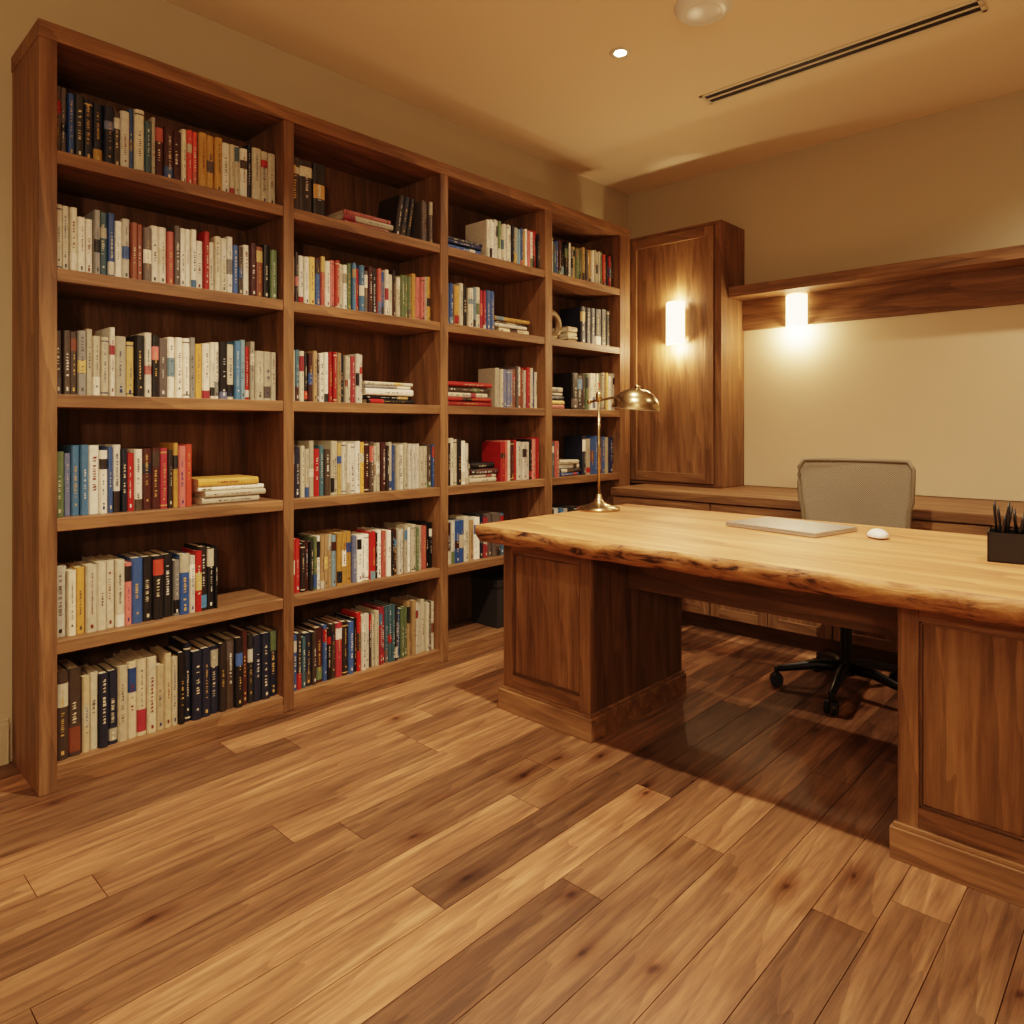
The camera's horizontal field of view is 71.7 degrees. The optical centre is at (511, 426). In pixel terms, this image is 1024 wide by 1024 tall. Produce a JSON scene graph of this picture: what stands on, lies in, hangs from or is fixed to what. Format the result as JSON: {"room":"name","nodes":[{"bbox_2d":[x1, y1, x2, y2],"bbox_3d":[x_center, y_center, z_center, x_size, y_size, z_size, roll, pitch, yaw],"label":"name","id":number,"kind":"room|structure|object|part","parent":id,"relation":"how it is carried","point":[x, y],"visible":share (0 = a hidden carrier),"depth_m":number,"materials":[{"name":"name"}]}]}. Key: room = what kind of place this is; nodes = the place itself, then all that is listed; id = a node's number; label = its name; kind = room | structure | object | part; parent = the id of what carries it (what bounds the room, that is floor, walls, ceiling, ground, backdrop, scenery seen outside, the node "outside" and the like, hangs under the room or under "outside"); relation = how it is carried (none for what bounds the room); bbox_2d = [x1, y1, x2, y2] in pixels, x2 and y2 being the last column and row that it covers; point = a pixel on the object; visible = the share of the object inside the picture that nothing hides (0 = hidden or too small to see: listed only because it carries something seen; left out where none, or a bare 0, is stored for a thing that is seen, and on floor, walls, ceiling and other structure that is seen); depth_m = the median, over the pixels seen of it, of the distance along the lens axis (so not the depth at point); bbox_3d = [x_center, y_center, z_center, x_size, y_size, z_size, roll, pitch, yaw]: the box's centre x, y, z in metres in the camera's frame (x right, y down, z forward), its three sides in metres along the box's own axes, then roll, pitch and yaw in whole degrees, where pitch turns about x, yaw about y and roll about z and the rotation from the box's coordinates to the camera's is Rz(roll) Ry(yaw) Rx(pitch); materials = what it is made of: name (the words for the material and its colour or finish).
{"room":"home office","nodes":[
{"label":"home office","id":0,"kind":"room"},
{"bbox_2d":[0,0,627,761],"bbox_3d":[-1.446,-0.270,2.854,0.120,2.860,6.810,0,0,43],"label":"wall","id":1,"kind":"structure","parent":0,"point":[160,30],"depth_m":3.01,"materials":[{"name":"beige paint"}]},
{"bbox_2d":[0,718,8,765],"bbox_3d":[-2.694,1.083,1.433,0.014,0.155,2.790,0,0,43],"label":"baseboard","id":2,"kind":"structure","parent":1,"relation":"attached to","point":[4,725],"depth_m":2.43,"materials":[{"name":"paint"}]},
{"bbox_2d":[0,623,1023,1023],"bbox_3d":[0.435,1.200,1.081,5.290,0.080,6.810,0,0,43],"label":"floor","id":3,"kind":"structure","parent":0,"point":[416,849],"depth_m":1.83,"materials":[{"name":"brown wood"}]},
{"bbox_2d":[11,18,630,796],"bbox_3d":[-0.482,-0.060,3.529,0.350,2.440,3.281,0,0,43],"label":"bookcase","id":4,"kind":"object","parent":3,"relation":"on","point":[254,540],"visible":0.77,"depth_m":2.90,"materials":[{"name":"brown wood"}]},
{"bbox_2d":[57,85,613,760],"bbox_3d":[-0.474,-0.018,3.481,0.218,2.188,3.110,0,0,43],"label":"books","id":5,"kind":"object","parent":4,"relation":"on","point":[132,693],"visible":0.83,"depth_m":2.73,"materials":[{"name":"multicoloured paper"}]},
{"bbox_2d":[471,570,503,628],"bbox_3d":[-0.063,0.951,3.941,0.213,0.252,0.260,0,0,43],"label":"storage box","id":6,"kind":"object","parent":4,"relation":"in","point":[487,588],"visible":0.5,"depth_m":3.84,"materials":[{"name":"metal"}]},
{"bbox_2d":[552,310,561,338],"bbox_3d":[0.228,-0.601,4.179,0.028,0.185,0.185,0,0,43],"label":"ring","id":7,"kind":"object","parent":4,"relation":"on","point":[558,324],"visible":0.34,"depth_m":4.21,"materials":[{"name":"brown metal"}]},
{"bbox_2d":[475,504,1023,907],"bbox_3d":[0.964,0.775,2.494,2.078,0.770,1.088,0,0,43],"label":"desk","id":8,"kind":"object","parent":3,"relation":"on","point":[593,600],"visible":0.99,"depth_m":2.20,"materials":[{"name":"brown wood"}]},
{"bbox_2d":[577,385,659,512],"bbox_3d":[0.484,0.100,3.254,0.412,0.580,0.218,0,0,43],"label":"desk lamp","id":9,"kind":"object","parent":8,"relation":"on","point":[635,398],"depth_m":3.17,"materials":[{"name":"gold metal"}]},
{"bbox_2d":[726,517,856,537],"bbox_3d":[1.065,0.381,2.720,0.280,0.016,0.380,0,0,-36],"label":"laptop","id":10,"kind":"object","parent":8,"relation":"on","point":[772,524],"visible":1,"depth_m":2.66,"materials":[{"name":"metal"}]},
{"bbox_2d":[867,528,888,538],"bbox_3d":[1.288,0.373,2.497,0.068,0.032,0.112,0,0,15],"label":"computer mouse","id":11,"kind":"object","parent":8,"relation":"on","point":[876,533],"visible":1,"depth_m":2.46,"materials":[{"name":"white plastic"}]},
{"bbox_2d":[987,501,1023,564],"bbox_3d":[1.458,0.304,2.069,0.121,0.170,0.125,0,0,33],"label":"pen holder","id":12,"kind":"object","parent":8,"relation":"on","point":[1005,544],"visible":1,"depth_m":2.04,"materials":[{"name":"black plastic"}]},
{"bbox_2d":[611,484,1023,665],"bbox_3d":[2.313,0.769,3.325,3.994,0.782,0.724,0,0,43],"label":"credenza","id":13,"kind":"object","parent":3,"relation":"on","point":[941,514],"visible":0.21,"depth_m":3.75,"materials":[{"name":"brown wood"}]},
{"bbox_2d":[630,220,743,487],"bbox_3d":[1.065,-0.450,4.772,0.895,1.651,0.330,0,0,43],"label":"tall cabinet","id":14,"kind":"object","parent":13,"relation":"on","point":[695,438],"visible":0.8,"depth_m":4.52,"materials":[{"name":"brown wood"}]},
{"bbox_2d":[666,301,684,344],"bbox_3d":[1.033,-0.663,4.533,0.124,0.270,0.062,0,0,43],"label":"wall sconce","id":15,"kind":"object","parent":14,"relation":"attached to","point":[675,310],"visible":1,"depth_m":4.50,"materials":[{"name":"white glass"}]},
{"bbox_2d":[770,458,915,714],"bbox_3d":[1.451,0.652,3.088,0.608,1.014,0.614,0,0,34],"label":"office chair","id":16,"kind":"object","parent":3,"relation":"on","point":[862,491],"visible":0.66,"depth_m":3.24,"materials":[{"name":"grey fabric"}]},
{"bbox_3d":[1.556,0.463,3.236,0.497,0.635,0.251,0,0,34],"label":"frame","id":17,"kind":"part","parent":16,"relation":"part of","materials":[{"name":"grey fabric"}]},
{"bbox_2d":[163,0,1023,194],"bbox_3d":[0.435,-1.750,1.081,5.290,0.100,6.810,0,0,43],"label":"ceiling","id":18,"kind":"structure","parent":0,"point":[540,79],"depth_m":3.33,"materials":[{"name":"paint"}]},
{"bbox_2d":[609,47,630,58],"bbox_3d":[0.492,-1.698,3.219,0.100,0.005,0.100,0,0,43],"label":"recessed light","id":19,"kind":"object","parent":18,"relation":"in","point":[618,52],"visible":1,"depth_m":3.21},
{"bbox_2d":[674,0,732,25],"bbox_3d":[0.771,-1.683,2.860,0.230,0.032,0.230,0,0,43],"label":"smoke detector","id":20,"kind":"object","parent":18,"relation":"attached to","point":[689,12],"visible":1,"depth_m":2.85,"materials":[{"name":"white plastic"}]},
{"bbox_2d":[699,0,987,104],"bbox_3d":[1.449,-1.697,3.265,1.230,0.006,0.120,0,0,43],"label":"ceiling air vent","id":21,"kind":"object","parent":18,"relation":"in","point":[973,7],"depth_m":3.18,"materials":[{"name":"black metal"}]},
{"bbox_2d":[628,90,1023,501],"bbox_3d":[2.729,-0.270,3.515,5.050,2.860,0.120,0,0,43],"label":"wall","id":22,"kind":"structure","parent":0,"point":[948,182],"depth_m":4.06,"materials":[{"name":"beige paint"}]},
{"bbox_2d":[729,245,1023,330],"bbox_3d":[2.754,-0.746,3.250,3.648,0.252,0.228,0,0,43],"label":"wall shelf","id":23,"kind":"object","parent":22,"relation":"attached to","point":[991,277],"visible":1,"depth_m":3.89,"materials":[{"name":"brown wood"}]},
{"bbox_2d":[786,294,806,327],"bbox_3d":[1.715,-0.705,4.299,0.124,0.194,0.062,0,0,43],"label":"wall sconce","id":24,"kind":"object","parent":23,"relation":"attached to","point":[796,304],"visible":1,"depth_m":4.27,"materials":[{"name":"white glass"}]},
{"bbox_2d":[744,304,1023,500],"bbox_3d":[2.829,-0.122,3.329,3.648,0.993,0.011,0,0,43],"label":"wall panel","id":25,"kind":"object","parent":22,"relation":"attached to","point":[942,393],"depth_m":3.95,"materials":[{"name":"beige paint"}]}
]}

